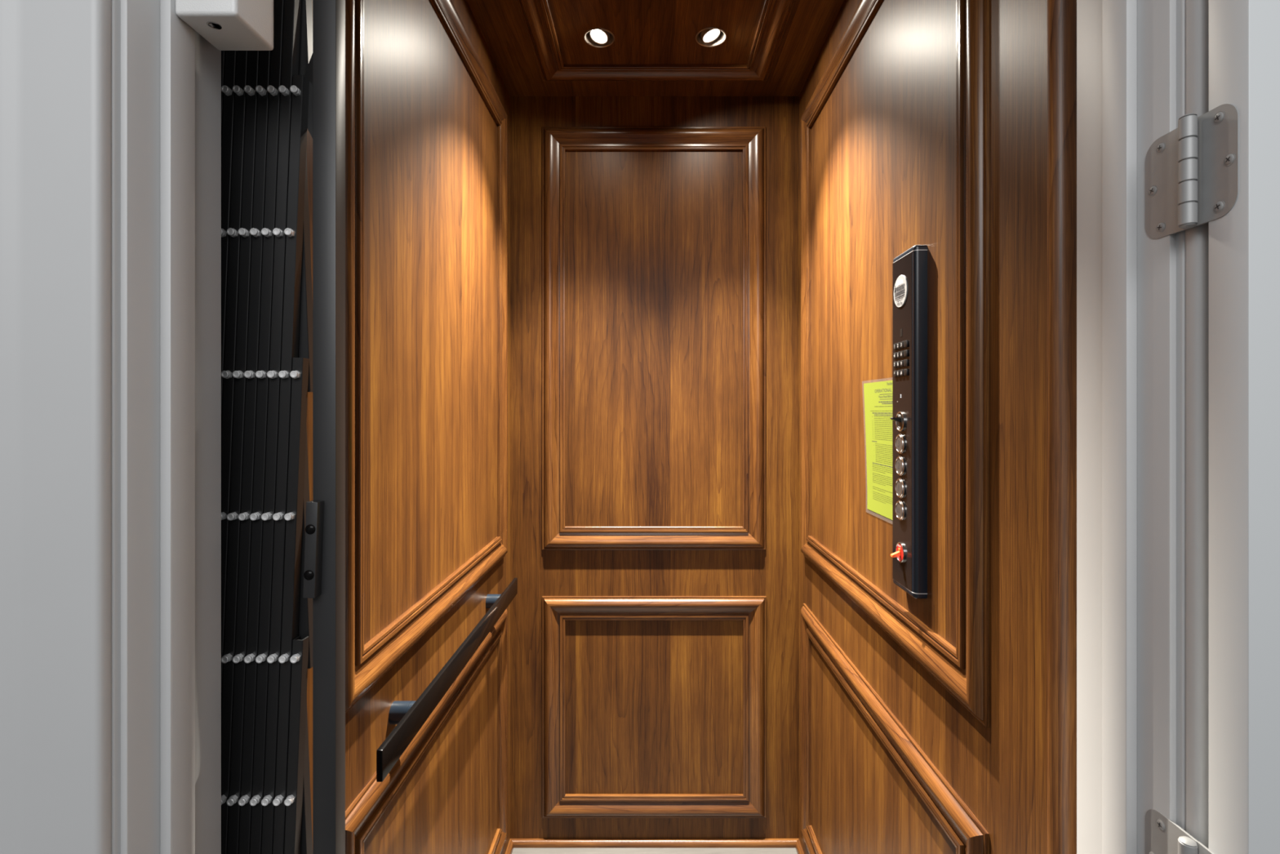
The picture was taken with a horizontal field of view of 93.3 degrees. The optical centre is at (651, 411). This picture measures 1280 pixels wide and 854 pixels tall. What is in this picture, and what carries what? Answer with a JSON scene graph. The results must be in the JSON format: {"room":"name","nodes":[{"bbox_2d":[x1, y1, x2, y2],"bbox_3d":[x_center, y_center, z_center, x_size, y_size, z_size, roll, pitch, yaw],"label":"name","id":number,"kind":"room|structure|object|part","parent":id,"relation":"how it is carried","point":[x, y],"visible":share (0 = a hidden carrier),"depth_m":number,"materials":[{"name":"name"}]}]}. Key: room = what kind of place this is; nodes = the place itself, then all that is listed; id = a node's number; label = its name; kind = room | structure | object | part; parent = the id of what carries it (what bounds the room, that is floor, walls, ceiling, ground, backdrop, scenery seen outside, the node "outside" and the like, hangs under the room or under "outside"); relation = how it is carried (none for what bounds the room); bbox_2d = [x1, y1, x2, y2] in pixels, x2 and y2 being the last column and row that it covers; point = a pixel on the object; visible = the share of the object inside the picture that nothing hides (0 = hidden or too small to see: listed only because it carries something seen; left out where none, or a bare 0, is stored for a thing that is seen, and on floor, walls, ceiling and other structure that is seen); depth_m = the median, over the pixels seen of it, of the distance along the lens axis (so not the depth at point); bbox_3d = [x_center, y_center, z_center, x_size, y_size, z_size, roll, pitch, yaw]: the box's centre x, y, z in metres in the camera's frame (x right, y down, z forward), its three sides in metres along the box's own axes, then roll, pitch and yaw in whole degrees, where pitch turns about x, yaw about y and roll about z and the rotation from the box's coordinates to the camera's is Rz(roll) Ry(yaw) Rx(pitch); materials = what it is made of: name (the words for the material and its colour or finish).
{"room":"elevator interior","nodes":[
{"label":"elevator interior","id":0,"kind":"room"},
{"bbox_2d":[306,0,510,853],"bbox_3d":[-0.457,0.186,1.339,0.020,2.365,1.183,0,0,0],"label":"wall","id":1,"kind":"structure","parent":0,"point":[430,135],"depth_m":1.20,"materials":[{"name":"brown wood"}]},
{"bbox_2d":[221,0,345,853],"bbox_3d":[-0.438,0.248,0.691,0.164,2.233,0.053,0,0,0],"label":"gate","id":2,"kind":"object","parent":1,"relation":"attached to","point":[283,552],"visible":0.87,"depth_m":0.69,"materials":[{"name":"black metal"}]},
{"bbox_3d":[-0.376,0.153,0.673,0.016,0.106,0.014,0,0,0],"label":"pull handle","id":3,"kind":"part","parent":2,"relation":"part of","materials":[{"name":"black metal"}]},
{"bbox_3d":[-0.368,0.312,0.691,0.026,2.070,0.022,0,0,0],"label":"gate post","id":4,"kind":"part","parent":2,"relation":"part of","materials":[{"name":"black metal"}]},
{"bbox_2d":[345,0,507,713],"bbox_3d":[-0.438,-0.233,1.337,0.017,1.339,0.978,0,0,0],"label":"trim","id":5,"kind":"structure","parent":1,"relation":"attached to","point":[366,664],"depth_m":0.91,"materials":[{"name":"brown wood"}]},
{"bbox_3d":[-0.438,0.400,1.337,0.017,0.074,0.978,0,0,0],"label":"rail","id":6,"kind":"part","parent":5,"relation":"part of","materials":[{"name":"brown wood"}]},
{"bbox_3d":[-0.438,-0.865,1.337,0.017,0.074,0.978,0,0,0],"label":"rail","id":7,"kind":"part","parent":5,"relation":"part of","materials":[{"name":"brown wood"}]},
{"bbox_2d":[345,608,507,853],"bbox_3d":[-0.438,0.933,1.337,0.017,0.699,0.978,0,0,0],"label":"trim","id":8,"kind":"structure","parent":1,"relation":"attached to","point":[362,815],"depth_m":1.29,"materials":[{"name":"brown wood"}]},
{"bbox_3d":[-0.438,1.246,1.337,0.017,0.074,0.978,0,0,0],"label":"rail","id":9,"kind":"part","parent":8,"relation":"part of","materials":[{"name":"brown wood"}]},
{"bbox_2d":[376,577,517,782],"bbox_3d":[-0.420,0.517,1.333,0.053,0.054,0.894,0,0,0],"label":"handrail","id":10,"kind":"object","parent":1,"relation":"attached to","point":[409,717],"visible":1,"depth_m":1.08,"materials":[{"name":"black metal"}]},
{"bbox_2d":[505,839,513,853],"bbox_3d":[-0.439,1.359,1.329,0.015,0.019,1.164,0,0,0],"label":"baseboard","id":11,"kind":"structure","parent":1,"relation":"attached to","point":[509,849],"depth_m":1.88,"materials":[{"name":"brown wood"}]},
{"bbox_2d":[510,96,799,838],"bbox_3d":[0.011,0.186,1.921,0.914,2.365,0.020,0,0,0],"label":"wall","id":12,"kind":"structure","parent":0,"point":[654,238],"depth_m":1.91,"materials":[{"name":"brown wood"}]},
{"bbox_2d":[542,126,765,550],"bbox_3d":[0.009,-0.231,1.902,0.706,1.335,0.017,0,0,0],"label":"trim","id":13,"kind":"structure","parent":12,"relation":"attached to","point":[556,140],"depth_m":1.90,"materials":[{"name":"brown wood"}]},
{"bbox_3d":[0.009,-0.861,1.902,0.706,0.074,0.017,0,0,0],"label":"rail","id":14,"kind":"part","parent":13,"relation":"part of","materials":[{"name":"brown wood"}]},
{"bbox_3d":[0.009,0.400,1.902,0.706,0.074,0.017,0,0,0],"label":"rail","id":15,"kind":"part","parent":13,"relation":"part of","materials":[{"name":"brown wood"}]},
{"bbox_2d":[542,595,766,817],"bbox_3d":[0.009,0.933,1.902,0.708,0.699,0.017,0,0,0],"label":"trim","id":16,"kind":"structure","parent":12,"relation":"attached to","point":[556,610],"depth_m":1.90,"materials":[{"name":"brown wood"}]},
{"bbox_3d":[0.009,0.621,1.902,0.708,0.074,0.017,0,0,0],"label":"rail","id":17,"kind":"part","parent":16,"relation":"part of","materials":[{"name":"brown wood"}]},
{"bbox_3d":[0.009,1.246,1.902,0.708,0.074,0.017,0,0,0],"label":"rail","id":18,"kind":"part","parent":16,"relation":"part of","materials":[{"name":"brown wood"}]},
{"bbox_2d":[510,838,798,847],"bbox_3d":[0.011,1.359,1.903,0.914,0.019,0.015,0,0,0],"label":"baseboard","id":19,"kind":"structure","parent":12,"relation":"attached to","point":[517,842],"depth_m":1.90,"materials":[{"name":"brown wood"}]},
{"bbox_2d":[511,847,797,853],"bbox_3d":[0.011,1.384,1.306,0.914,0.030,1.211,0,0,0],"label":"floor","id":20,"kind":"structure","parent":0,"point":[516,850],"depth_m":1.88,"materials":[{"name":"grey wood"}]},
{"bbox_2d":[466,0,844,96],"bbox_3d":[0.017,-1.041,1.315,0.968,0.090,1.231,0,0,0],"label":"ceiling","id":21,"kind":"structure","parent":0,"point":[645,32],"depth_m":1.63,"materials":[{"name":"brown wood"}]},
{"bbox_2d":[583,27,614,47],"bbox_3d":[-0.139,-1.021,1.611,0.082,0.062,0.082,0,0,0],"label":"recessed light","id":22,"kind":"object","parent":21,"relation":"in","point":[596,37],"visible":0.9,"depth_m":1.62,"materials":[{"name":"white metal"}]},
{"bbox_2d":[516,0,795,80],"bbox_3d":[0.012,-0.988,1.304,0.672,0.017,1.008,0,0,0],"label":"trim","id":23,"kind":"structure","parent":21,"relation":"attached to","point":[536,15],"depth_m":1.72,"materials":[{"name":"brown wood"}]},
{"bbox_3d":[0.012,-0.988,1.771,0.672,0.017,0.074,0,0,0],"label":"rail","id":24,"kind":"part","parent":23,"relation":"part of","materials":[{"name":"brown wood"}]},
{"bbox_2d":[695,26,726,47],"bbox_3d":[0.159,-1.020,1.608,0.082,0.063,0.082,0,0,0],"label":"recessed light","id":25,"kind":"object","parent":21,"relation":"in","point":[709,37],"visible":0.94,"depth_m":1.62,"materials":[{"name":"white metal"}]},
{"bbox_2d":[799,0,1047,853],"bbox_3d":[0.484,0.186,1.321,0.034,2.365,1.219,0,0,0],"label":"wall","id":26,"kind":"structure","parent":0,"point":[883,139],"depth_m":1.06,"materials":[{"name":"brown wood"}]},
{"bbox_2d":[795,838,804,853],"bbox_3d":[0.460,1.359,1.311,0.015,0.019,1.200,0,0,0],"label":"baseboard","id":27,"kind":"structure","parent":26,"relation":"attached to","point":[798,846],"depth_m":1.88,"materials":[{"name":"brown wood"}]},
{"bbox_2d":[863,380,892,519],"bbox_3d":[0.462,0.076,1.216,0.009,0.284,0.194,0,0,0],"label":"instruction sheet","id":28,"kind":"object","parent":26,"relation":"attached to","point":[877,395],"visible":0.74,"depth_m":1.23,"materials":[{"name":"yellow paper"}]},
{"bbox_2d":[870,405,892,503],"bbox_3d":[0.464,0.094,1.196,0.004,0.209,0.152,0,0,0],"label":"print","id":29,"kind":"object","parent":28,"relation":"attached to","point":[881,423],"depth_m":1.22,"materials":[{"name":"yellow paper"}]},
{"bbox_2d":[800,0,989,727],"bbox_3d":[0.459,-0.233,1.338,0.017,1.339,1.004,0,0,0],"label":"trim","id":30,"kind":"structure","parent":26,"relation":"attached to","point":[963,670],"depth_m":0.89,"materials":[{"name":"brown wood"}]},
{"bbox_3d":[0.459,-0.865,1.338,0.017,0.074,1.004,0,0,0],"label":"rail","id":31,"kind":"part","parent":30,"relation":"part of","materials":[{"name":"brown wood"}]},
{"bbox_3d":[0.459,0.400,1.338,0.017,0.074,1.004,0,0,0],"label":"rail","id":32,"kind":"part","parent":30,"relation":"part of","materials":[{"name":"brown wood"}]},
{"bbox_2d":[800,603,989,853],"bbox_3d":[0.459,0.933,1.338,0.017,0.699,1.004,0,0,0],"label":"trim","id":33,"kind":"structure","parent":26,"relation":"attached to","point":[968,835],"depth_m":1.22,"materials":[{"name":"brown wood"}]},
{"bbox_3d":[0.459,1.246,1.338,0.017,0.074,1.004,0,0,0],"label":"rail","id":34,"kind":"part","parent":33,"relation":"part of","materials":[{"name":"brown wood"}]},
{"bbox_2d":[890,244,927,598],"bbox_3d":[0.447,0.018,1.069,0.040,0.602,0.093,0,0,0],"label":"control panel","id":35,"kind":"object","parent":26,"relation":"attached to","point":[908,555],"visible":1,"depth_m":1.04,"materials":[{"name":"black metal"}]},
{"bbox_2d":[890,542,905,562],"bbox_3d":[0.436,0.251,1.075,0.018,0.036,0.036,0,0,0],"label":"switch","id":36,"kind":"object","parent":35,"relation":"attached to","point":[899,554],"depth_m":1.07,"materials":[{"name":"red plastic"}]},
{"bbox_2d":[890,411,905,431],"bbox_3d":[0.436,0.018,1.075,0.018,0.036,0.036,0,0,0],"label":"switch","id":37,"kind":"object","parent":35,"relation":"attached to","point":[899,418],"depth_m":1.07,"materials":[{"name":"silver metal"}]},
{"bbox_3d":[0.444,-0.214,1.077,0.002,0.057,0.057,0,0,0],"label":"rating plate","id":38,"kind":"part","parent":35,"relation":"part of","materials":[{"name":"silver metal"}]},
{"bbox_2d":[1047,0,1076,853],"bbox_3d":[0.484,0.186,0.704,0.037,2.365,0.016,0,0,0],"label":"trim","id":39,"kind":"structure","parent":26,"relation":"attached to","point":[1061,14],"depth_m":0.70,"materials":[{"name":"brown wood"}]},
{"bbox_3d":[-1.188,0.077,0.586,1.424,2.600,0.116,0,0,0],"label":"wall","id":40,"kind":"structure","parent":0,"visible":0},
{"bbox_2d":[0,0,221,853],"bbox_3d":[-0.506,0.317,0.571,0.096,2.120,0.146,0,0,0],"label":"door frame","id":41,"kind":"structure","parent":40,"relation":"attached to","point":[60,60],"depth_m":0.51,"materials":[{"name":"white paint"}]},
{"bbox_3d":[1.185,0.077,0.586,1.429,2.600,0.116,0,0,0],"label":"wall","id":42,"kind":"structure","parent":0,"visible":0},
{"bbox_2d":[1076,0,1208,853],"bbox_3d":[0.501,0.317,0.571,0.096,2.120,0.146,0,0,0],"label":"door frame","id":43,"kind":"structure","parent":42,"relation":"attached to","point":[1156,19],"depth_m":0.54,"materials":[{"name":"white paint"}]},
{"bbox_2d":[1145,808,1213,853],"bbox_3d":[0.447,0.402,0.510,0.016,0.094,0.087,0,0,0],"label":"hinge","id":44,"kind":"object","parent":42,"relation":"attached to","point":[1163,835],"visible":1,"depth_m":0.53,"materials":[{"name":"silver metal"}]},
{"bbox_2d":[1145,103,1239,238],"bbox_3d":[0.447,-0.199,0.510,0.016,0.094,0.087,0,0,0],"label":"hinge","id":45,"kind":"object","parent":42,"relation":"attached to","point":[1192,171],"visible":1,"depth_m":0.50,"materials":[{"name":"silver metal"}]},
{"bbox_2d":[1208,0,1279,853],"bbox_3d":[0.852,0.342,0.476,0.796,2.030,0.034,0,0,0],"label":"door","id":46,"kind":"structure","parent":42,"relation":"in","point":[1244,35],"depth_m":0.46,"materials":[{"name":"grey paint"}]},
{"bbox_3d":[-0.002,-0.963,0.586,0.947,0.520,0.116,0,0,0],"label":"wall","id":47,"kind":"structure","parent":0,"visible":0},
{"bbox_2d":[160,0,195,853],"bbox_3d":[-0.453,0.347,0.579,0.010,2.060,0.031,0,0,0],"label":"door frame","id":48,"kind":"structure","parent":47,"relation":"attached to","point":[177,37],"depth_m":0.57,"materials":[{"name":"white paint"}]},
{"bbox_2d":[175,0,273,50],"bbox_3d":[-0.418,-0.512,0.596,0.059,0.282,0.060,0,0,0],"label":"box","id":49,"kind":"object","parent":48,"relation":"attached to","point":[226,24],"visible":1,"depth_m":0.59,"materials":[{"name":"white plastic"}]},
{"bbox_2d":[1102,0,1137,853],"bbox_3d":[0.448,0.347,0.579,0.010,2.060,0.031,0,0,0],"label":"door frame","id":50,"kind":"structure","parent":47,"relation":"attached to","point":[1119,17],"depth_m":0.57,"materials":[{"name":"white paint"}]}
]}

